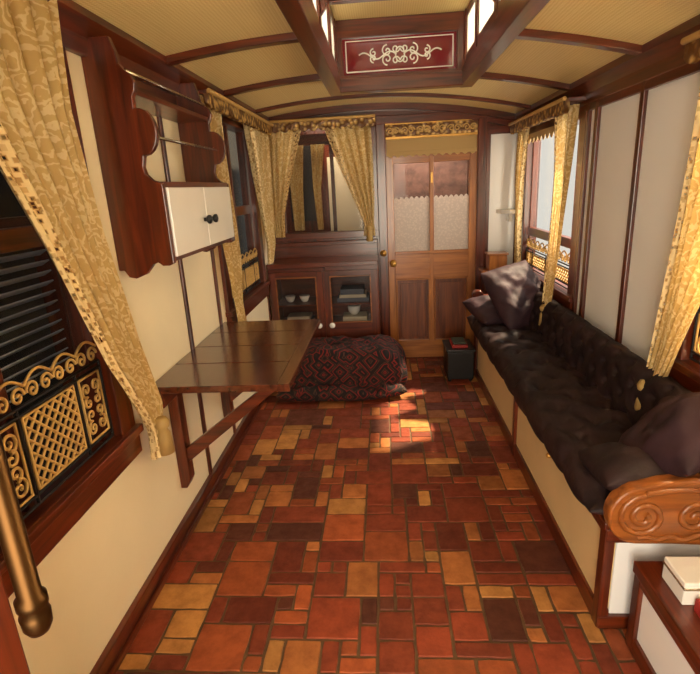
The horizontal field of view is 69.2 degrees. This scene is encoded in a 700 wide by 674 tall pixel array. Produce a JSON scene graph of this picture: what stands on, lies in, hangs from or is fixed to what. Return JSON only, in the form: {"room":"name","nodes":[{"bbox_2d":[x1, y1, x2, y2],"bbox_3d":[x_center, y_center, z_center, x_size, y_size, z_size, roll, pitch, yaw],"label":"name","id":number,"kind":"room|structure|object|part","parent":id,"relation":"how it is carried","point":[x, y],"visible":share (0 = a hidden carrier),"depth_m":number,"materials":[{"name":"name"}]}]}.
{"room":"vehicle interior","nodes":[
{"label":"vehicle interior","id":0,"kind":"room"},
{"bbox_2d":[8,51,271,673],"bbox_3d":[-0.850,-0.137,2.147,0.080,2.170,4.780,-2,17,4],"label":"wall","id":1,"kind":"structure","parent":0,"point":[91,578],"depth_m":1.91,"materials":[{"name":"beige paint"}]},
{"bbox_2d":[0,341,109,507],"bbox_3d":[-0.865,0.273,1.329,0.009,0.330,0.825,-2,17,4],"label":"window grille","id":2,"kind":"object","parent":1,"relation":"attached to","point":[73,400],"visible":0.93,"depth_m":1.46,"materials":[{"name":"gold metal"}]},
{"bbox_2d":[0,46,143,597],"bbox_3d":[-0.895,-0.112,1.216,0.126,1.436,1.050,-2,17,4],"label":"frame","id":3,"kind":"object","parent":1,"relation":"attached to","point":[46,526],"visible":0.38,"depth_m":1.56,"materials":[{"name":"brown wood"}]},
{"bbox_2d":[0,359,113,518],"bbox_3d":[-0.862,0.327,1.345,0.010,0.288,0.830,-2,17,4],"label":"bars","id":4,"kind":"object","parent":3,"relation":"attached to","point":[17,416],"depth_m":1.48,"materials":[{"name":"black metal"}]},
{"bbox_2d":[81,36,234,278],"bbox_3d":[-0.705,-0.699,2.100,0.249,0.780,0.790,-2,17,4],"label":"upper cabinet","id":5,"kind":"object","parent":1,"relation":"attached to","point":[153,222],"visible":0.98,"depth_m":1.79,"materials":[{"name":"mahogany"},{"name":"cream painted wood"},{"name":"metal"}]},
{"bbox_2d":[90,399,265,673],"bbox_3d":[-0.744,0.852,2.394,0.036,0.086,4.700,-2,17,4],"label":"baseboard","id":6,"kind":"structure","parent":1,"relation":"attached to","point":[118,646],"depth_m":2.08,"materials":[{"name":"brown wood"}]},
{"bbox_2d":[155,88,271,473],"bbox_3d":[-0.733,-0.415,3.227,0.013,1.871,1.709,-2,17,4],"label":"trim","id":7,"kind":"structure","parent":1,"relation":"attached to","point":[159,119],"depth_m":2.47,"materials":[{"name":"brown wood"}]},
{"bbox_2d":[198,88,273,135],"bbox_3d":[-0.700,-1.381,3.198,0.140,0.088,1.501,-2,17,4],"label":"gilt pelmet","id":8,"kind":"object","parent":1,"relation":"attached to","point":[214,101],"visible":0.97,"depth_m":2.90,"materials":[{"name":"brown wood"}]},
{"bbox_2d":[200,95,246,320],"bbox_3d":[-0.701,-0.640,2.834,0.065,1.250,0.380,-2,17,4],"label":"lace curtain","id":9,"kind":"object","parent":8,"relation":"hanging from","point":[232,252],"visible":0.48,"depth_m":2.92,"materials":[{"name":"gold fabric"}]},
{"bbox_2d":[243,124,275,263],"bbox_3d":[-0.646,-1.037,3.742,0.062,1.010,0.570,-2,17,4],"label":"lace curtain","id":10,"kind":"object","parent":8,"relation":"hanging from","point":[257,142],"visible":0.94,"depth_m":3.75,"materials":[{"name":"gold fabric"}]},
{"bbox_2d":[155,319,319,487],"bbox_3d":[-0.477,0.313,2.561,0.575,0.556,1.020,-2,17,4],"label":"table","id":11,"kind":"object","parent":1,"relation":"attached to","point":[263,358],"visible":0.96,"depth_m":2.26,"materials":[{"name":"brown wood"}]},
{"bbox_2d":[218,115,269,321],"bbox_3d":[-0.757,-0.808,3.383,0.126,1.286,1.050,-2,17,4],"label":"frame","id":12,"kind":"object","parent":1,"relation":"attached to","point":[249,209],"visible":0.43,"depth_m":3.65,"materials":[{"name":"brown wood"}]},
{"bbox_2d":[233,257,260,303],"bbox_3d":[-0.726,-0.397,3.504,0.010,0.198,0.830,-2,17,4],"label":"bars","id":13,"kind":"object","parent":12,"relation":"attached to","point":[243,266],"depth_m":3.66,"materials":[{"name":"metal"}]},
{"bbox_2d":[231,248,259,297],"bbox_3d":[-0.729,-0.451,3.488,0.009,0.240,0.825,-2,17,4],"label":"iron scrolls","id":14,"kind":"object","parent":1,"relation":"attached to","point":[249,272],"visible":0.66,"depth_m":3.63,"materials":[{"name":"gold metal"}]},
{"bbox_2d":[47,0,699,125],"bbox_3d":[0.164,-1.254,1.737,2.170,0.518,4.760,-2,17,4],"label":"ceiling","id":15,"kind":"structure","parent":0,"point":[169,27],"depth_m":2.15,"materials":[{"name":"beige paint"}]},
{"bbox_2d":[0,0,174,460],"bbox_3d":[-0.787,-0.175,1.447,0.078,1.486,0.809,-1,17,7],"label":"lace curtain","id":16,"kind":"object","parent":15,"relation":"hanging from","point":[39,138],"visible":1,"depth_m":1.38,"materials":[{"name":"gold fabric"}]},
{"bbox_2d":[275,0,549,95],"bbox_3d":[0.181,-1.133,1.229,0.850,0.386,3.722,-2,17,4],"label":"skylight","id":17,"kind":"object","parent":15,"relation":"attached to","point":[485,29],"depth_m":2.70,"materials":[{"name":"brown wood"}]},
{"bbox_2d":[342,31,455,75],"bbox_3d":[0.287,-1.651,2.961,0.681,0.206,0.018,-2,17,4],"label":"decorative panel","id":18,"kind":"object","parent":17,"relation":"attached to","point":[427,51],"depth_m":2.96,"materials":[{"name":"mahogany"},{"name":"red glass"},{"name":"cream paint"}]},
{"bbox_2d":[285,128,468,232],"bbox_3d":[0.388,-0.976,4.677,2.151,2.221,0.732,-2,17,4],"label":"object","id":19,"kind":"structure","parent":0,"point":[450,177],"depth_m":4.86,"materials":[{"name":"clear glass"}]},
{"bbox_2d":[290,145,304,230],"bbox_3d":[-0.448,-1.287,4.412,0.140,0.710,0.029,-2,17,4],"label":"lace curtain","id":20,"kind":"object","parent":19,"relation":"hanging from","point":[296,181],"visible":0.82,"depth_m":4.42,"materials":[{"name":"gold fabric"}]},
{"bbox_2d":[294,133,337,230],"bbox_3d":[-0.203,-1.345,4.494,0.941,0.851,0.041,-2,17,4],"label":"trim","id":21,"kind":"structure","parent":19,"relation":"attached to","point":[310,139],"depth_m":4.39,"materials":[{"name":"brown wood"}]},
{"bbox_2d":[310,144,323,229],"bbox_3d":[-0.259,-1.293,4.399,0.120,0.710,0.026,-3,16,2],"label":"lace curtain","id":22,"kind":"object","parent":19,"relation":"hanging from","point":[317,150],"visible":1,"depth_m":4.37,"materials":[{"name":"gold fabric"}]},
{"bbox_2d":[116,357,641,673],"bbox_3d":[0.299,0.773,2.732,2.230,0.061,5.680,-2,17,4],"label":"floor","id":23,"kind":"structure","parent":0,"point":[405,533],"depth_m":2.13,"materials":[{"name":"tile"}]},
{"bbox_2d":[266,239,380,337],"bbox_3d":[-0.193,-0.246,4.272,0.886,1.071,0.411,-2,17,4],"label":"display cabinet","id":24,"kind":"object","parent":23,"relation":"on","point":[336,283],"visible":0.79,"depth_m":4.16,"materials":[{"name":"brown wood"}]},
{"bbox_2d":[285,285,369,320],"bbox_3d":[-0.191,-0.275,4.280,0.711,0.280,0.202,-2,17,4],"label":"crockery","id":25,"kind":"object","parent":24,"relation":"on","point":[348,293],"depth_m":4.23,"materials":[{"name":"ceramic"}]},
{"bbox_2d":[276,334,407,401],"bbox_3d":[-0.059,0.212,3.896,1.001,0.393,0.602,-2,17,4],"label":"floor cushion","id":26,"kind":"object","parent":23,"relation":"on","point":[370,367],"visible":0.88,"depth_m":3.70,"materials":[{"name":"red fabric"}]},
{"bbox_2d":[442,337,475,380],"bbox_3d":[0.864,0.166,4.051,0.221,0.301,0.301,-2,17,4],"label":"box","id":27,"kind":"object","parent":23,"relation":"on","point":[458,351],"visible":1,"depth_m":3.93,"materials":[{"name":"black paint"}]},
{"bbox_2d":[478,251,508,293],"bbox_3d":[1.205,-0.234,4.224,0.240,0.936,0.241,-2,17,4],"label":"wooden casket","id":28,"kind":"object","parent":23,"relation":"on","point":[494,259],"visible":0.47,"depth_m":4.05,"materials":[{"name":"brown wood"}]},
{"bbox_2d":[467,289,699,628],"bbox_3d":[1.060,0.289,2.769,0.469,0.772,2.550,-2,17,4],"label":"bench sofa","id":29,"kind":"object","parent":23,"relation":"on","point":[561,392],"visible":0.77,"depth_m":2.00,"materials":[{"name":"brown wood"}]},
{"bbox_3d":[1.162,-0.031,3.958,0.420,0.701,0.070,-2,17,4],"label":"arm","id":30,"kind":"part","parent":29,"relation":"part of","materials":[{"name":"brown wood"}]},
{"bbox_2d":[462,295,502,324],"bbox_3d":[1.062,-0.199,3.617,0.405,0.188,0.358,-7,17,-12],"label":"throw pillow","id":31,"kind":"object","parent":29,"relation":"on","point":[482,308],"visible":0.44,"depth_m":3.52,"materials":[{"name":"fabric"}]},
{"bbox_2d":[480,260,542,328],"bbox_3d":[1.150,-0.289,3.457,0.447,0.406,0.330,-15,20,-34],"label":"throw pillow","id":32,"kind":"object","parent":29,"relation":"on","point":[511,288],"visible":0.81,"depth_m":3.36,"materials":[{"name":"fabric"}]},
{"bbox_3d":[1.032,0.186,2.744,0.422,0.166,2.479,-2,17,4],"label":"seat mattress","id":33,"kind":"part","parent":29,"relation":"part of","materials":[{"name":"fabric"}]},
{"bbox_3d":[0.997,0.524,1.546,0.420,0.230,0.050,-2,17,4],"label":"carved arm","id":34,"kind":"part","parent":29,"relation":"part of","materials":[{"name":"brown wood"}]},
{"bbox_2d":[619,392,699,476],"bbox_3d":[1.075,0.324,1.681,0.302,0.365,0.417,-6,17,-10],"label":"throw pillow","id":35,"kind":"object","parent":29,"relation":"on","point":[669,432],"visible":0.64,"depth_m":1.57,"materials":[{"name":"fabric"}]},
{"bbox_2d":[625,561,699,673],"bbox_3d":[1.031,1.011,1.115,0.330,0.331,1.081,-2,17,4],"label":"cabinet","id":36,"kind":"object","parent":23,"relation":"on","point":[663,634],"visible":0.95,"depth_m":1.49,"materials":[{"name":"brown wood"}]},
{"bbox_2d":[662,557,699,604],"bbox_3d":[1.006,0.699,1.457,0.157,0.075,0.117,-2,17,4],"label":"box","id":37,"kind":"object","parent":36,"relation":"on","point":[681,574],"visible":1,"depth_m":1.44,"materials":[{"name":"metal"}]},
{"bbox_2d":[694,598,699,617],"bbox_3d":[1.026,0.748,1.347,0.159,0.041,0.096,-2,17,4],"label":"book","id":38,"kind":"object","parent":36,"relation":"on","point":[697,601],"visible":1,"depth_m":1.39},
{"bbox_2d":[274,123,499,357],"bbox_3d":[0.363,-0.872,4.296,2.070,2.240,0.060,-2,17,4],"label":"wall","id":39,"kind":"structure","parent":0,"point":[489,124],"depth_m":4.33,"materials":[{"name":"brown wood"}]},
{"bbox_2d":[269,114,374,132],"bbox_3d":[-0.250,-1.669,3.991,0.900,0.093,0.140,-2,17,4],"label":"gilt pelmet","id":40,"kind":"object","parent":39,"relation":"attached to","point":[360,121],"visible":0.78,"depth_m":3.93,"materials":[{"name":"gold wood"}]},
{"bbox_2d":[268,130,300,237],"bbox_3d":[-0.511,-1.255,4.154,0.310,0.860,0.037,-2,17,4],"label":"lace curtain","id":41,"kind":"object","parent":40,"relation":"hanging from","point":[282,147],"visible":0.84,"depth_m":4.12,"materials":[{"name":"gold fabric"}]},
{"bbox_2d":[325,125,375,241],"bbox_3d":[-0.002,-1.238,4.118,0.390,0.922,0.060,-2,17,4],"label":"lace curtain","id":42,"kind":"object","parent":40,"relation":"hanging from","point":[354,146],"visible":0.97,"depth_m":4.07,"materials":[{"name":"gold fabric"}]},
{"bbox_2d":[278,124,378,240],"bbox_3d":[-0.204,-1.297,4.190,0.861,0.950,0.091,-2,17,4],"label":"frame","id":43,"kind":"object","parent":39,"relation":"attached to","point":[347,233],"visible":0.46,"depth_m":4.26,"materials":[{"name":"brown wood"}]},
{"bbox_2d":[375,112,487,356],"bbox_3d":[0.684,-0.784,4.258,0.871,2.021,0.147,-2,17,4],"label":"door frame","id":44,"kind":"structure","parent":39,"relation":"in","point":[380,121],"depth_m":4.10,"materials":[{"name":"brown wood"}]},
{"bbox_3d":[0.365,-0.619,4.285,0.055,0.055,0.066,-2,17,4],"label":"knob","id":45,"kind":"part","parent":44,"relation":"part of","materials":[{"name":"gold metal"}]},
{"bbox_2d":[380,172,432,256],"bbox_3d":[0.461,-1.001,4.178,0.444,0.658,0.022,-3,16,2],"label":"fittings","id":46,"kind":"object","parent":44,"relation":"attached to","point":[383,253],"visible":1,"depth_m":4.26,"materials":[{"name":"gold metal"}]},
{"bbox_2d":[385,134,477,356],"bbox_3d":[0.687,-0.764,4.279,0.731,1.951,0.057,-2,17,4],"label":"door leaf","id":47,"kind":"structure","parent":44,"relation":"attached to","point":[428,289],"depth_m":4.35,"materials":[{"name":"brown wood"}]},
{"bbox_2d":[394,194,468,251],"bbox_3d":[0.671,-1.061,4.193,0.611,0.731,0.008,-2,17,4],"label":"lace curtain","id":48,"kind":"object","parent":47,"relation":"attached to","point":[411,215],"visible":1,"depth_m":4.22,"materials":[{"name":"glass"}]},
{"bbox_2d":[385,119,477,157],"bbox_3d":[0.642,-1.570,4.009,0.721,0.260,0.014,-2,17,4],"label":"valance board","id":49,"kind":"object","parent":44,"relation":"attached to","point":[463,140],"visible":1,"depth_m":4.01,"materials":[{"name":"gold metal"}]},
{"bbox_2d":[386,122,476,133],"bbox_3d":[0.638,-1.639,3.982,0.716,0.048,0.010,-2,17,4],"label":"scroll","id":50,"kind":"object","parent":49,"relation":"attached to","point":[409,129],"depth_m":3.98},
{"bbox_2d":[484,125,517,266],"bbox_3d":[1.258,-0.791,4.216,0.281,1.801,0.030,-2,17,4],"label":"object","id":51,"kind":"structure","parent":39,"relation":"attached to","point":[501,145],"depth_m":4.10,"materials":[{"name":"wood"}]},
{"bbox_2d":[496,208,522,221],"bbox_3d":[1.274,-0.974,4.065,0.164,0.095,0.187,-2,17,4],"label":"corner shelf","id":52,"kind":"object","parent":39,"relation":"attached to","point":[509,213],"visible":0.91,"depth_m":4.05,"materials":[{"name":"wood"}]},
{"bbox_3d":[0.071,0.492,-0.265,2.070,2.240,0.080,-2,17,4],"label":"wall","id":53,"kind":"structure","parent":0,"visible":0},
{"bbox_2d":[0,572,30,673],"bbox_3d":[-0.412,0.499,0.220,0.046,1.921,0.766,-2,17,4],"label":"leaf","id":54,"kind":"object","parent":53,"relation":"attached to","point":[13,660],"visible":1,"depth_m":0.55,"materials":[{"name":"brown wood"}]},
{"bbox_2d":[0,434,52,637],"bbox_3d":[-0.357,0.012,0.445,0.064,0.620,0.030,-2,17,4],"label":"grab rail","id":55,"kind":"object","parent":54,"relation":"attached to","point":[32,607],"visible":1,"depth_m":0.50,"materials":[{"name":"gold metal"}]},
{"bbox_3d":[1.293,-0.202,1.990,0.080,2.170,4.780,-2,17,4],"label":"wall","id":56,"kind":"structure","parent":0,"visible":0},
{"bbox_2d":[528,126,556,143],"bbox_3d":[1.278,-1.326,3.312,0.004,0.065,0.850,-2,17,4],"label":"lace valance","id":57,"kind":"object","parent":56,"relation":"attached to","point":[551,130],"visible":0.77,"depth_m":3.37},
{"bbox_2d":[508,96,585,133],"bbox_3d":[1.233,-1.403,3.255,0.150,0.083,1.221,-2,17,4],"label":"gilt pelmet","id":58,"kind":"object","parent":56,"relation":"attached to","point":[557,108],"visible":0.99,"depth_m":2.99,"materials":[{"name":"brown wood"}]},
{"bbox_2d":[514,128,529,262],"bbox_3d":[1.302,-1.039,3.883,0.053,1.060,0.220,-2,17,4],"label":"lace curtain","id":59,"kind":"object","parent":58,"relation":"hanging from","point":[523,136],"visible":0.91,"depth_m":3.84,"materials":[{"name":"gold fabric"}]},
{"bbox_2d":[538,104,579,324],"bbox_3d":[1.206,-0.655,2.989,0.104,1.280,0.280,-2,17,4],"label":"lace curtain","id":60,"kind":"object","parent":58,"relation":"hanging from","point":[566,126],"visible":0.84,"depth_m":2.91,"materials":[{"name":"gold fabric"}]},
{"bbox_2d":[526,238,569,283],"bbox_3d":[1.363,-0.539,3.516,0.009,0.204,1.024,-2,17,4],"label":"iron scrolls","id":61,"kind":"object","parent":56,"relation":"attached to","point":[540,264],"visible":0.6,"depth_m":3.59,"materials":[{"name":"gold metal"}]},
{"bbox_2d":[519,105,586,310],"bbox_3d":[1.355,-0.866,3.418,0.126,1.165,1.251,-2,17,4],"label":"frame","id":62,"kind":"object","parent":56,"relation":"attached to","point":[564,296],"visible":0.27,"depth_m":3.48,"materials":[{"name":"brown wood"}]},
{"bbox_2d":[526,247,568,288],"bbox_3d":[1.365,-0.491,3.530,0.010,0.153,1.030,-2,17,4],"label":"bars","id":63,"kind":"object","parent":62,"relation":"attached to","point":[533,251],"depth_m":3.56,"materials":[{"name":"metal"}]},
{"bbox_2d":[572,60,699,360],"bbox_3d":[1.229,-0.364,1.904,0.025,1.256,4.701,-2,17,4],"label":"wall panel","id":64,"kind":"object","parent":56,"relation":"attached to","point":[638,137],"depth_m":2.25,"materials":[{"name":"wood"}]},
{"bbox_2d":[669,176,699,391],"bbox_3d":[1.208,-0.202,1.133,0.126,1.206,1.500,-2,17,4],"label":"frame","id":65,"kind":"object","parent":56,"relation":"attached to","point":[685,371],"visible":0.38,"depth_m":1.86,"materials":[{"name":"brown wood"}]},
{"bbox_2d":[689,306,699,364],"bbox_3d":[1.217,0.163,1.241,0.010,0.213,1.280,-2,17,4],"label":"bars","id":66,"kind":"object","parent":65,"relation":"attached to","point":[692,352],"depth_m":1.85,"materials":[{"name":"black metal"}]},
{"bbox_2d":[680,30,699,63],"bbox_3d":[1.088,-0.731,1.009,0.149,0.083,1.281,-2,17,4],"label":"gilt pelmet","id":67,"kind":"object","parent":56,"relation":"attached to","point":[691,42],"visible":1,"depth_m":1.58,"materials":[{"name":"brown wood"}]},
{"bbox_2d":[634,92,699,410],"bbox_3d":[1.143,-0.225,1.540,0.098,1.276,0.709,-3,16,-1],"label":"lace curtain","id":68,"kind":"object","parent":67,"relation":"hanging from","point":[680,294],"visible":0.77,"depth_m":1.74,"materials":[{"name":"gold fabric"}]},
{"bbox_2d":[693,313,699,354],"bbox_3d":[1.215,0.113,1.226,0.009,0.260,1.274,-2,17,4],"label":"iron scrolls","id":69,"kind":"object","parent":56,"relation":"attached to","point":[697,340],"visible":0.92,"depth_m":1.83,"materials":[{"name":"gold metal"}]},
{"label":"outside","id":70,"kind":"structure","parent":0,"visible":0},
{"bbox_2d":[0,171,31,228],"label":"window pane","id":71,"kind":"object","parent":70,"point":[12,214],"depth_m":1.80,"materials":[{"name":"black glass"}]},
{"bbox_2d":[0,246,83,490],"label":"shutter","id":72,"kind":"object","parent":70,"point":[35,329],"depth_m":1.84,"materials":[{"name":"brown wood"}]}
]}

